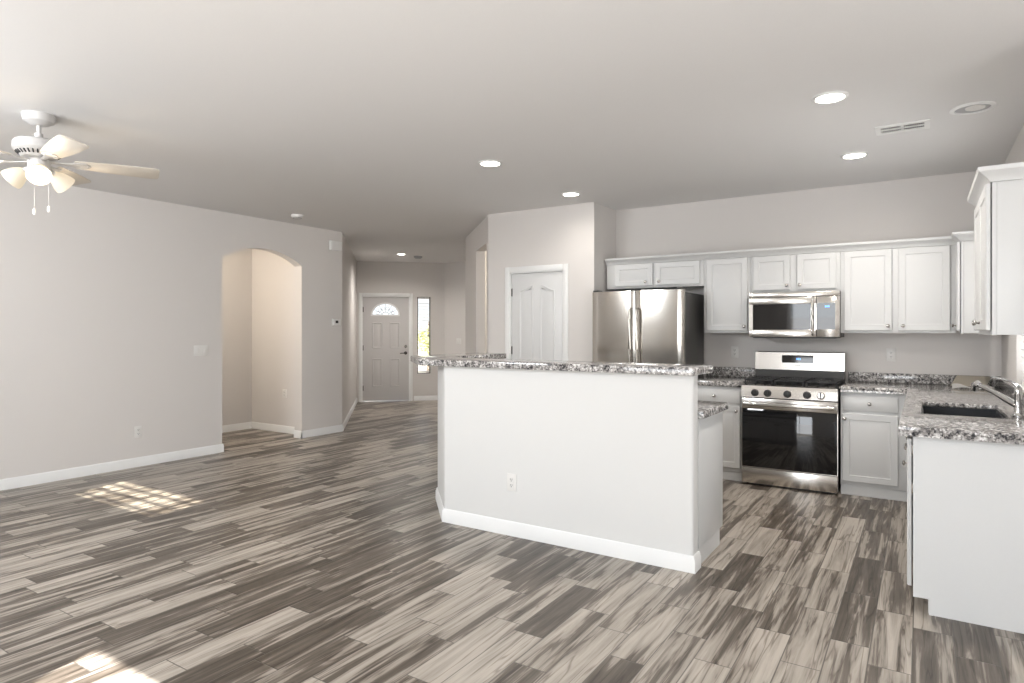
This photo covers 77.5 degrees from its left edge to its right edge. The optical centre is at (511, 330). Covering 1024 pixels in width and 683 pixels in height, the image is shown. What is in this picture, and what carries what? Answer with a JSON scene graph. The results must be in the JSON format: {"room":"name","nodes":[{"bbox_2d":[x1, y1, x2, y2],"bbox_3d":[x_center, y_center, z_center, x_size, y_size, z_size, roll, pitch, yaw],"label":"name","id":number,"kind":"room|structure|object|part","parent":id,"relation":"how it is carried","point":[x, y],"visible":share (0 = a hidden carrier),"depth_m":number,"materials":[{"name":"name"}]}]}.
{"room":"open-plan kitchen","nodes":[
{"label":"open-plan kitchen","id":0,"kind":"room"},
{"bbox_2d":[0,174,341,478],"bbox_3d":[-4.174,0.010,6.046,0.140,2.740,6.580,0,0,33],"label":"wall","id":1,"kind":"structure","parent":0,"point":[107,298],"depth_m":6.39,"materials":[{"name":"beige paint"}]},
{"bbox_2d":[0,444,223,490],"bbox_3d":[-4.551,1.333,5.316,0.014,0.095,4.664,0,0,33],"label":"baseboard","id":2,"kind":"structure","parent":1,"relation":"attached to","point":[39,478],"depth_m":6.21,"materials":[{"name":"white paint"}]},
{"bbox_2d":[134,426,141,437],"bbox_3d":[-3.801,1.025,6.488,0.010,0.117,0.072,0,0,33],"label":"wall outlet","id":3,"kind":"object","parent":1,"relation":"attached to","point":[137,429],"visible":1,"depth_m":6.48,"materials":[{"name":"white plastic"}]},
{"bbox_2d":[194,345,207,355],"bbox_3d":[-3.438,0.215,7.053,0.010,0.117,0.165,0,0,33],"label":"wall switch","id":4,"kind":"object","parent":1,"relation":"attached to","point":[199,350],"visible":1,"depth_m":7.05,"materials":[{"name":"white plastic"}]},
{"bbox_2d":[294,430,301,438],"bbox_3d":[-2.761,1.333,8.232,0.154,0.095,0.014,0,0,33],"label":"baseboard","id":5,"kind":"object","parent":1,"relation":"attached to","point":[297,434],"visible":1,"depth_m":8.23,"materials":[{"name":"white paint"}]},
{"bbox_2d":[301,425,342,437],"bbox_3d":[-2.516,1.333,8.483,0.014,0.095,0.700,0,0,33],"label":"baseboard","id":6,"kind":"object","parent":1,"relation":"attached to","point":[337,428],"visible":1,"depth_m":8.46,"materials":[{"name":"white paint"}]},
{"bbox_2d":[329,240,341,250],"bbox_3d":[-2.390,-1.155,8.650,0.046,0.130,0.200,0,0,33],"label":"door chime","id":7,"kind":"object","parent":1,"relation":"attached to","point":[333,245],"visible":1,"depth_m":8.62,"materials":[{"name":"white plastic"}]},
{"bbox_2d":[332,319,340,325],"bbox_3d":[-2.387,-0.120,8.672,0.028,0.090,0.140,0,0,33],"label":"thermostat","id":8,"kind":"object","parent":1,"relation":"attached to","point":[334,321],"visible":1,"depth_m":8.66,"materials":[{"name":"white plastic"}]},
{"bbox_2d":[222,249,251,425],"bbox_3d":[-4.283,0.010,8.244,0.120,2.740,2.240,0,0,33],"label":"wall","id":9,"kind":"structure","parent":0,"point":[236,266],"depth_m":8.85,"materials":[{"name":"beige paint"}]},
{"bbox_2d":[222,422,251,432],"bbox_3d":[-4.226,1.333,8.208,0.014,0.095,2.000,0,0,33],"label":"baseboard","id":10,"kind":"structure","parent":9,"relation":"attached to","point":[247,425],"depth_m":8.84,"materials":[{"name":"white paint"}]},
{"bbox_2d":[252,249,294,426],"bbox_3d":[-3.176,0.010,8.793,1.150,2.740,0.120,0,0,33],"label":"wall","id":11,"kind":"structure","parent":0,"point":[273,276],"depth_m":8.80,"materials":[{"name":"beige paint"}]},
{"bbox_2d":[252,422,294,433],"bbox_3d":[-3.212,1.333,8.736,1.150,0.095,0.014,0,0,33],"label":"baseboard","id":12,"kind":"structure","parent":11,"relation":"attached to","point":[255,425],"depth_m":8.77,"materials":[{"name":"white paint"}]},
{"bbox_2d":[282,389,286,397],"bbox_3d":[-3.089,0.850,8.659,0.085,0.117,0.010,0,0,33],"label":"wall outlet","id":13,"kind":"object","parent":11,"relation":"attached to","point":[284,391],"visible":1,"depth_m":8.66,"materials":[{"name":"white plastic"}]},
{"bbox_2d":[342,233,356,423],"bbox_3d":[-2.746,0.010,10.635,0.120,2.740,3.806,0,0,-11],"label":"wall","id":14,"kind":"structure","parent":0,"point":[349,262],"depth_m":10.04,"materials":[{"name":"beige paint"}]},
{"bbox_2d":[342,398,356,430],"bbox_3d":[-2.665,1.333,10.568,0.017,0.095,3.660,0,0,-11],"label":"baseboard","id":15,"kind":"structure","parent":14,"relation":"attached to","point":[346,420],"depth_m":10.06,"materials":[{"name":"white paint"}]},
{"bbox_2d":[357,261,444,401],"bbox_3d":[-2.224,0.010,12.635,1.860,2.740,0.140,0,0,-12],"label":"wall","id":16,"kind":"structure","parent":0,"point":[421,279],"depth_m":12.63,"materials":[{"name":"beige paint"}]},
{"bbox_2d":[363,297,408,400],"bbox_3d":[-2.482,0.349,12.533,0.902,2.038,0.105,0,0,-12],"label":"door","id":17,"kind":"structure","parent":16,"relation":"in","point":[385,337],"depth_m":12.54,"materials":[{"name":"beige paint"}]},
{"bbox_3d":[-2.487,-0.426,12.537,0.560,0.268,0.012,0,0,-12],"label":"fan light frame","id":18,"kind":"part","parent":17,"relation":"part of","materials":[{"name":"glass"}]},
{"bbox_2d":[359,293,412,401],"bbox_3d":[-2.480,0.319,12.551,1.038,2.122,0.116,0,0,-12],"label":"door frame","id":19,"kind":"structure","parent":16,"relation":"attached to","point":[361,295],"depth_m":12.49,"materials":[{"name":"white paint"}]},
{"bbox_2d":[417,297,429,373],"bbox_3d":[-1.760,0.090,12.726,0.269,1.531,0.120,0,0,-12],"label":"window","id":20,"kind":"structure","parent":16,"relation":"attached to","point":[417,297],"depth_m":12.73,"materials":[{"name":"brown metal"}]},
{"bbox_2d":[418,297,428,371],"bbox_3d":[-1.758,0.076,12.716,0.217,1.493,0.048,0,0,-12],"label":"slat blind","id":21,"kind":"object","parent":20,"relation":"attached to","point":[418,297],"visible":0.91,"depth_m":12.71,"materials":[{"name":"white plastic"}]},
{"bbox_2d":[414,395,437,400],"bbox_3d":[-1.646,1.333,12.682,0.600,0.095,0.014,0,0,-12],"label":"baseboard","id":22,"kind":"structure","parent":16,"relation":"attached to","point":[435,397],"depth_m":12.66,"materials":[{"name":"white paint"}]},
{"bbox_2d":[445,261,464,353],"bbox_3d":[2.343,0.010,10.453,8.700,2.740,0.120,0,0,33],"label":"wall","id":23,"kind":"structure","parent":0,"point":[454,271],"depth_m":12.62,"materials":[{"name":"beige paint"}]},
{"bbox_2d":[456,338,460,343],"bbox_3d":[-1.049,0.200,12.555,0.117,0.117,0.010,0,0,33],"label":"wall switch","id":24,"kind":"object","parent":23,"relation":"attached to","point":[458,340],"visible":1,"depth_m":12.56,"materials":[{"name":"white plastic"}]},
{"bbox_2d":[465,216,487,352],"bbox_3d":[-0.419,0.010,8.397,0.120,2.740,1.909,0,0,-12],"label":"wall","id":25,"kind":"structure","parent":0,"point":[476,242],"depth_m":8.38,"materials":[{"name":"beige paint"}]},
{"bbox_2d":[485,250,486,352],"bbox_3d":[0.061,0.010,10.361,0.120,2.740,2.500,0,0,33],"label":"wall","id":26,"kind":"structure","parent":0,"point":[486,250],"depth_m":9.56,"materials":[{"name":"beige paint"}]},
{"bbox_2d":[0,0,1023,262],"bbox_3d":[-0.515,-1.435,5.561,11.960,0.150,11.480,0,0,33],"label":"ceiling","id":27,"kind":"structure","parent":0,"point":[372,122],"depth_m":3.70,"materials":[{"name":"paint"}]},
{"bbox_2d":[0,110,159,214],"bbox_3d":[-2.964,-1.040,3.989,1.272,0.639,1.290,0,0,33],"label":"ceiling fan","id":28,"kind":"object","parent":27,"relation":"hanging from","point":[40,152],"visible":1,"depth_m":3.96,"materials":[{"name":"white metal"}]},
{"bbox_3d":[-3.127,-0.961,4.000,0.134,0.134,0.132,0,0,33],"label":"lamp shade","id":29,"kind":"part","parent":28,"relation":"part of","materials":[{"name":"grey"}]},
{"bbox_3d":[-2.901,-0.961,3.901,0.135,0.134,0.132,0,0,33],"label":"lamp shade","id":30,"kind":"part","parent":28,"relation":"part of","materials":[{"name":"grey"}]},
{"bbox_3d":[-2.910,-0.979,3.919,0.078,0.071,0.056,0,0,33],"label":"bulb","id":31,"kind":"part","parent":28,"relation":"part of","materials":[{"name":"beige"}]},
{"bbox_3d":[-2.929,-0.961,4.147,0.134,0.134,0.135,0,0,33],"label":"lamp shade","id":32,"kind":"part","parent":28,"relation":"part of","materials":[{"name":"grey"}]},
{"bbox_3d":[-2.650,-1.074,3.752,0.480,0.041,0.156,0,0,39],"label":"fan blade","id":33,"kind":"part","parent":28,"relation":"part of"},
{"bbox_3d":[-3.090,-1.074,4.430,0.156,0.041,0.480,0,0,-15],"label":"fan blade","id":34,"kind":"part","parent":28,"relation":"part of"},
{"bbox_3d":[-2.624,-1.074,4.250,0.480,0.041,0.156,0,0,-33],"label":"fan blade","id":35,"kind":"part","parent":28,"relation":"part of","materials":[{"name":"white wood"}]},
{"bbox_2d":[291,214,303,218],"bbox_3d":[-2.517,-1.339,7.478,0.140,0.042,0.140,0,0,33],"label":"smoke detector","id":36,"kind":"object","parent":27,"relation":"attached to","point":[294,216],"visible":1,"depth_m":7.43,"materials":[{"name":"white plastic"}]},
{"bbox_2d":[478,160,501,166],"bbox_3d":[-0.176,-1.355,5.165,0.196,0.010,0.196,0,0,33],"label":"recessed light","id":37,"kind":"object","parent":27,"relation":"in","point":[486,163],"visible":1,"depth_m":5.16,"materials":[{"name":"white paint"}]},
{"bbox_2d":[561,192,580,196],"bbox_3d":[0.584,-1.355,6.329,0.196,0.010,0.196,0,0,33],"label":"recessed light","id":38,"kind":"object","parent":27,"relation":"in","point":[567,194],"visible":1,"depth_m":6.33,"materials":[{"name":"white paint"}]},
{"bbox_2d":[811,91,848,103],"bbox_3d":[1.849,-1.355,3.709,0.196,0.010,0.196,0,0,33],"label":"recessed light","id":39,"kind":"object","parent":27,"relation":"in","point":[830,97],"visible":1,"depth_m":3.70,"materials":[{"name":"white paint"}]},
{"bbox_2d":[840,152,868,158],"bbox_3d":[2.647,-1.355,4.932,0.196,0.010,0.196,0,0,33],"label":"recessed light","id":40,"kind":"object","parent":27,"relation":"in","point":[853,155],"visible":1,"depth_m":4.92,"materials":[{"name":"white paint"}]},
{"bbox_2d":[875,119,929,135],"bbox_3d":[2.603,-1.356,4.253,0.310,0.008,0.210,0,0,33],"label":"ceiling vent","id":41,"kind":"object","parent":27,"relation":"in","point":[919,124],"visible":1,"depth_m":4.24,"materials":[{"name":"white metal"}]},
{"bbox_2d":[949,101,996,114],"bbox_3d":[2.808,-1.353,3.889,0.236,0.013,0.236,0,0,33],"label":"recessed light","id":42,"kind":"object","parent":27,"relation":"in","point":[980,106],"visible":1,"depth_m":3.87,"materials":[{"name":"white paint"}]},
{"bbox_2d":[0,400,1023,682],"bbox_3d":[-0.515,1.440,5.561,11.960,0.120,11.480,0,0,33],"label":"floor","id":43,"kind":"structure","parent":0,"point":[270,557],"depth_m":3.41,"materials":[{"name":"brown wood"}]},
{"bbox_2d":[593,287,703,376],"bbox_3d":[1.384,0.482,6.556,0.952,1.796,0.774,0,0,33],"label":"refrigerator","id":44,"kind":"object","parent":43,"relation":"on","point":[641,326],"visible":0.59,"depth_m":6.27,"materials":[{"name":"silver metal"}]},
{"bbox_3d":[1.033,0.141,6.454,0.472,1.078,0.078,0,0,33],"label":"door","id":45,"kind":"part","parent":44,"relation":"part of","materials":[{"name":"silver metal"}]},
{"bbox_3d":[1.166,0.180,6.283,0.028,0.827,0.081,0,0,33],"label":"handle","id":46,"kind":"part","parent":44,"relation":"part of","materials":[{"name":"silver metal"}]},
{"bbox_3d":[1.227,0.180,6.245,0.028,0.827,0.081,0,0,33],"label":"handle","id":47,"kind":"part","parent":44,"relation":"part of","materials":[{"name":"silver metal"}]},
{"bbox_3d":[1.437,0.141,6.194,0.472,1.078,0.078,0,0,33],"label":"door","id":48,"kind":"part","parent":44,"relation":"part of","materials":[{"name":"silver metal"}]},
{"bbox_2d":[698,411,722,562],"bbox_3d":[0.523,0.948,4.445,1.730,0.864,0.580,0,0,33],"label":"base cabinet","id":49,"kind":"object","parent":43,"relation":"on","point":[710,429],"visible":0.04,"depth_m":3.94,"materials":[{"name":"white paint"}]},
{"bbox_2d":[698,400,727,418],"bbox_3d":[0.438,0.491,4.492,1.980,0.046,0.568,0,0,33],"label":"countertop","id":50,"kind":"structure","parent":49,"relation":"on","point":[706,409],"depth_m":3.96,"materials":[{"name":"stone"}]},
{"bbox_2d":[698,385,742,480],"bbox_3d":[2.056,0.948,6.224,0.500,0.864,0.692,0,0,33],"label":"base cabinet","id":51,"kind":"object","parent":43,"relation":"on","point":[732,417],"visible":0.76,"depth_m":5.88,"materials":[{"name":"white paint"}]},
{"bbox_3d":[1.896,0.605,5.963,0.462,0.126,0.019,0,0,33],"label":"drawer","id":52,"kind":"part","parent":51,"relation":"part of","materials":[{"name":"white paint"}]},
{"bbox_2d":[698,366,755,386],"bbox_3d":[2.058,0.441,6.235,0.502,0.145,0.680,0,0,33],"label":"countertop","id":53,"kind":"structure","parent":51,"relation":"on","point":[720,376],"depth_m":6.39,"materials":[{"name":"stone"}]},
{"bbox_3d":[1.896,0.976,5.963,0.462,0.572,0.019,0,0,33],"label":"door","id":54,"kind":"part","parent":51,"relation":"part of","materials":[{"name":"white paint"}]},
{"bbox_2d":[741,351,845,493],"bbox_3d":[2.562,0.788,5.799,0.776,1.184,0.713,0,0,33],"label":"gas range","id":55,"kind":"object","parent":43,"relation":"on","point":[791,408],"visible":1,"depth_m":5.58,"materials":[{"name":"silver metal"}]},
{"bbox_3d":[2.156,0.548,5.671,0.064,0.063,0.037,0,0,33],"label":"burner knob","id":56,"kind":"part","parent":55,"relation":"part of","materials":[{"name":"black plastic"}]},
{"bbox_3d":[2.277,0.470,5.818,0.126,0.026,0.125,0,0,33],"label":"burner","id":57,"kind":"part","parent":55,"relation":"part of","materials":[{"name":"metal"}]},
{"bbox_3d":[2.245,0.548,5.614,0.064,0.063,0.037,0,0,33],"label":"burner knob","id":58,"kind":"part","parent":55,"relation":"part of","materials":[{"name":"black plastic"}]},
{"bbox_3d":[2.381,0.548,5.526,0.064,0.063,0.037,0,0,33],"label":"burner knob","id":59,"kind":"part","parent":55,"relation":"part of","materials":[{"name":"black plastic"}]},
{"bbox_3d":[2.384,0.647,5.522,0.746,0.034,0.055,0,0,33],"label":"handle","id":60,"kind":"part","parent":55,"relation":"part of","materials":[{"name":"silver metal"}]},
{"bbox_3d":[2.407,1.292,5.559,0.776,0.140,0.025,0,0,33],"label":"storage drawer","id":61,"kind":"part","parent":55,"relation":"part of","materials":[{"name":"silver metal"}]},
{"bbox_3d":[2.406,0.908,5.557,0.776,0.620,0.029,0,0,33],"label":"oven door","id":62,"kind":"part","parent":55,"relation":"part of","materials":[{"name":"black glass"}]},
{"bbox_3d":[2.411,0.542,5.564,0.776,0.096,0.082,0,0,33],"label":"control panel","id":63,"kind":"part","parent":55,"relation":"part of","materials":[{"name":"silver metal"}]},
{"bbox_2d":[742,381,842,388],"bbox_3d":[2.563,0.488,5.800,0.776,0.012,0.600,0,0,33],"label":"cooktop","id":64,"kind":"object","parent":55,"relation":"in","point":[754,384],"depth_m":5.65,"materials":[{"name":"black metal"}]},
{"bbox_3d":[2.552,0.470,5.784,0.136,0.026,0.135,0,0,33],"label":"burner","id":65,"kind":"part","parent":55,"relation":"part of","materials":[{"name":"metal"}]},
{"bbox_3d":[2.514,0.548,5.441,0.064,0.063,0.037,0,0,33],"label":"burner knob","id":66,"kind":"part","parent":55,"relation":"part of","materials":[{"name":"black plastic"}]},
{"bbox_3d":[2.605,0.548,5.382,0.064,0.063,0.037,0,0,33],"label":"burner knob","id":67,"kind":"part","parent":55,"relation":"part of","materials":[{"name":"silver metal"}]},
{"bbox_3d":[2.697,0.470,5.547,0.116,0.026,0.115,0,0,33],"label":"burner","id":68,"kind":"part","parent":55,"relation":"part of","materials":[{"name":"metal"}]},
{"bbox_2d":[841,392,906,501],"bbox_3d":[3.162,0.948,5.514,0.518,0.864,0.692,0,0,33],"label":"base cabinet","id":69,"kind":"object","parent":43,"relation":"on","point":[873,452],"visible":0.88,"depth_m":5.26,"materials":[{"name":"white paint"}]},
{"bbox_3d":[2.960,0.605,5.279,0.404,0.126,0.019,0,0,33],"label":"drawer","id":70,"kind":"part","parent":69,"relation":"part of","materials":[{"name":"white paint"}]},
{"bbox_3d":[2.960,0.976,5.279,0.404,0.572,0.019,0,0,33],"label":"door","id":71,"kind":"part","parent":69,"relation":"part of","materials":[{"name":"white paint"}]},
{"bbox_2d":[902,436,1023,633],"bbox_3d":[2.338,0.948,3.211,0.650,0.864,0.524,0,0,33],"label":"base cabinet","id":72,"kind":"object","parent":43,"relation":"on","point":[965,499],"visible":0.96,"depth_m":3.02,"materials":[{"name":"white paint"}]},
{"bbox_3d":[2.102,0.898,3.369,0.019,0.727,0.479,0,0,33],"label":"door","id":73,"kind":"part","parent":72,"relation":"part of","materials":[{"name":"white paint"}]},
{"bbox_2d":[840,372,1023,444],"bbox_3d":[2.791,0.447,4.363,1.134,0.133,3.035,0,0,33],"label":"countertop","id":74,"kind":"structure","parent":72,"relation":"on","point":[920,390],"depth_m":4.12,"materials":[{"name":"stone"}]},
{"bbox_2d":[922,406,1003,417],"bbox_3d":[2.676,0.595,3.799,0.391,0.202,0.711,0,0,33],"label":"sink","id":75,"kind":"object","parent":74,"relation":"in","point":[925,409],"visible":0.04,"depth_m":4.08,"materials":[{"name":"black metal"}]},
{"bbox_2d":[950,375,990,385],"bbox_3d":[3.837,0.418,5.332,0.290,0.080,0.120,0,0,33],"label":"paper","id":76,"kind":"object","parent":74,"relation":"on","point":[964,380],"visible":0.7,"depth_m":5.34,"materials":[{"name":"beige paper"}]},
{"bbox_2d":[952,383,994,388],"bbox_3d":[3.678,0.443,5.095,0.270,0.030,0.150,0,0,33],"label":"folded paper","id":77,"kind":"object","parent":74,"relation":"on","point":[955,385],"visible":0.63,"depth_m":5.12,"materials":[{"name":"white paper"}]},
{"bbox_2d":[971,376,1023,417],"bbox_3d":[2.749,0.363,3.603,0.082,0.203,0.358,0,0,-1],"label":"kitchen faucet","id":78,"kind":"object","parent":74,"relation":"on","point":[1016,403],"visible":1,"depth_m":3.49,"materials":[{"name":"silver metal"}]},
{"bbox_3d":[2.731,0.360,3.593,0.034,0.115,0.286,0,0,-1],"label":"spout","id":79,"kind":"part","parent":78,"relation":"part of","materials":[{"name":"silver metal"}]},
{"bbox_3d":[2.764,0.292,3.571,0.028,0.062,0.278,0,0,12],"label":"lever","id":80,"kind":"part","parent":78,"relation":"part of","materials":[{"name":"silver metal"}]},
{"bbox_2d":[488,202,598,360],"bbox_3d":[0.327,0.010,7.136,1.355,2.740,0.120,0,0,33],"label":"wall","id":81,"kind":"structure","parent":0,"point":[566,234],"depth_m":6.98,"materials":[{"name":"beige paint"}]},
{"bbox_2d":[511,271,561,360],"bbox_3d":[0.259,0.359,7.109,0.677,2.018,0.104,0,0,33],"label":"door","id":82,"kind":"structure","parent":81,"relation":"in","point":[536,297],"depth_m":7.11,"materials":[{"name":"white paint"}]},
{"bbox_2d":[505,264,567,360],"bbox_3d":[0.288,0.327,7.140,0.813,2.107,0.116,0,0,33],"label":"trim","id":83,"kind":"structure","parent":81,"relation":"attached to","point":[509,271],"depth_m":7.10,"materials":[{"name":"white paint"}]},
{"bbox_2d":[438,366,697,555],"bbox_3d":[0.072,0.818,4.592,0.951,1.125,2.573,0,0,-29],"label":"wall","id":84,"kind":"structure","parent":0,"point":[609,456],"depth_m":4.05,"materials":[{"name":"white paint"}]},
{"bbox_2d":[507,473,515,491],"bbox_3d":[-0.003,1.022,4.305,0.072,0.117,0.010,0,0,33],"label":"wall outlet","id":85,"kind":"object","parent":84,"relation":"attached to","point":[511,478],"visible":1,"depth_m":4.30,"materials":[{"name":"white plastic"}]},
{"bbox_2d":[410,353,712,375],"bbox_3d":[0.337,0.230,4.848,2.525,0.046,1.390,0,0,33],"label":"countertop","id":86,"kind":"structure","parent":84,"relation":"on","point":[474,360],"depth_m":4.14,"materials":[{"name":"stone"}]},
{"bbox_2d":[435,487,700,573],"bbox_3d":[0.065,1.333,4.573,0.950,0.095,2.620,0,0,-30],"label":"baseboard","id":87,"kind":"structure","parent":84,"relation":"attached to","point":[641,554],"depth_m":4.04,"materials":[{"name":"white paint"}]},
{"bbox_2d":[599,204,615,291],"bbox_3d":[1.041,0.010,7.105,0.120,2.740,0.600,0,0,33],"label":"wall","id":88,"kind":"structure","parent":0,"point":[607,216],"depth_m":6.96,"materials":[{"name":"beige paint"}]},
{"bbox_2d":[616,171,1001,382],"bbox_3d":[2.670,0.010,6.319,3.700,2.740,0.120,0,0,33],"label":"wall","id":89,"kind":"structure","parent":0,"point":[938,205],"depth_m":5.99,"materials":[{"name":"beige paint"}]},
{"bbox_2d":[607,260,703,290],"bbox_3d":[1.542,-0.590,6.759,1.050,0.276,0.356,0,0,33],"label":"upper cabinet","id":90,"kind":"object","parent":89,"relation":"attached to","point":[686,274],"visible":0.94,"depth_m":6.63,"materials":[{"name":"white paint"}]},
{"bbox_3d":[1.287,-0.590,6.759,0.427,0.232,0.019,0,0,33],"label":"door","id":91,"kind":"part","parent":90,"relation":"part of","materials":[{"name":"white paint"}]},
{"bbox_3d":[1.684,-0.590,6.503,0.462,0.232,0.019,0,0,33],"label":"door","id":92,"kind":"part","parent":90,"relation":"part of","materials":[{"name":"white paint"}]},
{"bbox_2d":[704,257,749,332],"bbox_3d":[2.171,-0.355,6.355,0.442,0.746,0.356,0,0,33],"label":"upper cabinet","id":93,"kind":"object","parent":89,"relation":"attached to","point":[726,281],"visible":0.92,"depth_m":6.23,"materials":[{"name":"white paint"}]},
{"bbox_2d":[706,366,755,376],"bbox_3d":[2.237,0.417,6.512,0.502,0.098,0.021,0,0,33],"label":"backsplash","id":94,"kind":"structure","parent":89,"relation":"attached to","point":[717,371],"depth_m":6.49,"materials":[{"name":"stone"}]},
{"bbox_2d":[731,346,737,357],"bbox_3d":[2.269,0.215,6.500,0.072,0.117,0.010,0,0,33],"label":"wall outlet","id":95,"kind":"object","parent":89,"relation":"attached to","point":[734,349],"visible":1,"depth_m":6.50,"materials":[{"name":"white plastic"}]},
{"bbox_2d":[750,252,839,292],"bbox_3d":[2.683,-0.545,6.026,0.770,0.366,0.356,0,0,33],"label":"upper cabinet","id":96,"kind":"object","parent":89,"relation":"attached to","point":[812,271],"visible":0.9,"depth_m":5.91,"materials":[{"name":"white paint"}]},
{"bbox_3d":[2.445,-0.545,6.015,0.330,0.322,0.019,0,0,33],"label":"door","id":97,"kind":"part","parent":96,"relation":"part of","materials":[{"name":"white paint"}]},
{"bbox_2d":[749,290,843,338],"bbox_3d":[2.659,-0.145,5.975,0.768,0.425,0.462,0,0,33],"label":"microwave oven","id":98,"kind":"object","parent":96,"relation":"attached to","point":[806,314],"visible":0.98,"depth_m":5.81,"materials":[{"name":"silver metal"}]},
{"bbox_3d":[2.490,-0.129,5.886,0.580,0.365,0.027,0,0,33],"label":"microwave door","id":99,"kind":"part","parent":98,"relation":"part of","materials":[{"name":"silver metal"}]},
{"bbox_3d":[2.689,-0.135,5.711,0.020,0.355,0.051,0,0,33],"label":"handle","id":100,"kind":"part","parent":98,"relation":"part of","materials":[{"name":"silver metal"}]},
{"bbox_3d":[2.814,-0.129,5.677,0.185,0.365,0.027,0,0,33],"label":"control panel","id":101,"kind":"part","parent":98,"relation":"part of","materials":[{"name":"silver metal"}]},
{"bbox_3d":[2.769,-0.545,5.806,0.325,0.322,0.019,0,0,33],"label":"door","id":102,"kind":"part","parent":96,"relation":"part of","materials":[{"name":"white paint"}]},
{"bbox_2d":[886,348,895,360],"bbox_3d":[3.422,0.215,5.759,0.072,0.117,0.010,0,0,33],"label":"wall outlet","id":103,"kind":"object","parent":89,"relation":"attached to","point":[890,352],"visible":1,"depth_m":5.76,"materials":[{"name":"white plastic"}]},
{"bbox_2d":[840,245,955,332],"bbox_3d":[3.366,-0.355,5.587,0.850,0.746,0.356,0,0,33],"label":"upper cabinet","id":104,"kind":"object","parent":89,"relation":"attached to","point":[911,289],"visible":0.99,"depth_m":5.46,"materials":[{"name":"white paint"}]},
{"bbox_3d":[3.113,-0.355,5.585,0.367,0.702,0.019,0,0,33],"label":"door","id":105,"kind":"part","parent":104,"relation":"part of","materials":[{"name":"white paint"}]},
{"bbox_3d":[3.461,-0.355,5.362,0.366,0.702,0.019,0,0,33],"label":"door","id":106,"kind":"part","parent":104,"relation":"part of","materials":[{"name":"white paint"}]},
{"bbox_2d":[1002,124,1023,384],"bbox_3d":[3.349,0.010,4.065,0.120,2.740,3.140,0,0,33],"label":"wall","id":107,"kind":"structure","parent":0,"point":[1012,368],"depth_m":4.59,"materials":[{"name":"beige paint"}]},
{"bbox_2d":[848,372,1023,404],"bbox_3d":[2.801,0.423,4.379,1.134,0.086,2.997,0,0,33],"label":"backsplash","id":108,"kind":"structure","parent":107,"relation":"attached to","point":[1007,387],"depth_m":5.64,"materials":[{"name":"stone"}]},
{"bbox_2d":[952,240,978,333],"bbox_3d":[3.710,-0.354,5.069,0.354,0.748,0.240,0,0,33],"label":"upper cabinet","id":109,"kind":"object","parent":107,"relation":"attached to","point":[964,249],"visible":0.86,"depth_m":5.02,"materials":[{"name":"white paint"}]},
{"bbox_2d":[605,231,973,265],"bbox_3d":[2.399,-0.744,5.890,3.433,0.068,0.318,0,0,33],"label":"crown molding","id":110,"kind":"structure","parent":109,"relation":"attached to","point":[956,237],"depth_m":5.84,"materials":[{"name":"white paint"}]},
{"bbox_3d":[3.586,-0.355,5.129,0.019,0.702,0.203,0,0,33],"label":"door","id":111,"kind":"part","parent":109,"relation":"part of","materials":[{"name":"white paint"}]},
{"bbox_3d":[3.615,-0.354,5.130,0.018,0.748,0.240,0,0,33],"label":"frame","id":112,"kind":"part","parent":109,"relation":"part of","materials":[{"name":"white paint"}]},
{"bbox_2d":[972,179,1023,334],"bbox_3d":[2.603,-0.354,3.326,0.332,0.748,0.810,0,0,33],"label":"upper cabinet","id":113,"kind":"object","parent":107,"relation":"attached to","point":[999,210],"visible":1,"depth_m":3.03,"materials":[{"name":"white paint"}]},
{"bbox_3d":[2.601,-0.355,3.556,0.019,0.702,0.385,0,0,33],"label":"door","id":114,"kind":"part","parent":113,"relation":"part of","materials":[{"name":"white paint"}]},
{"bbox_3d":[2.386,-0.355,3.221,0.019,0.702,0.395,0,0,33],"label":"door","id":115,"kind":"part","parent":113,"relation":"part of","materials":[{"name":"white paint"}]},
{"bbox_3d":[2.518,-0.354,3.381,0.018,0.748,0.810,0,0,33],"label":"frame","id":116,"kind":"part","parent":113,"relation":"part of","materials":[{"name":"white paint"}]},
{"bbox_2d":[967,162,1023,206],"bbox_3d":[2.583,-0.744,3.305,0.327,0.068,0.868,0,0,33],"label":"crown molding","id":117,"kind":"structure","parent":113,"relation":"attached to","point":[984,175],"depth_m":3.02,"materials":[{"name":"white paint"}]},
{"label":"outside","id":118,"kind":"structure","parent":0,"visible":0},
{"bbox_2d":[389,343,427,400],"bbox_3d":[2.703,1.570,4.206,120.000,0.120,130.000,0,0,33],"label":"ground","id":119,"kind":"structure","parent":118,"point":[420,343],"depth_m":27.14,"materials":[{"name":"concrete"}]},
{"bbox_2d":[418,321,428,372],"bbox_3d":[-2.549,0.612,19.372,0.946,1.812,0.961,0,0,33],"label":"tree","id":120,"kind":"object","parent":119,"relation":"on","point":[419,339],"visible":0.4,"depth_m":19.19,"materials":[{"name":"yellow plant"}]}
]}

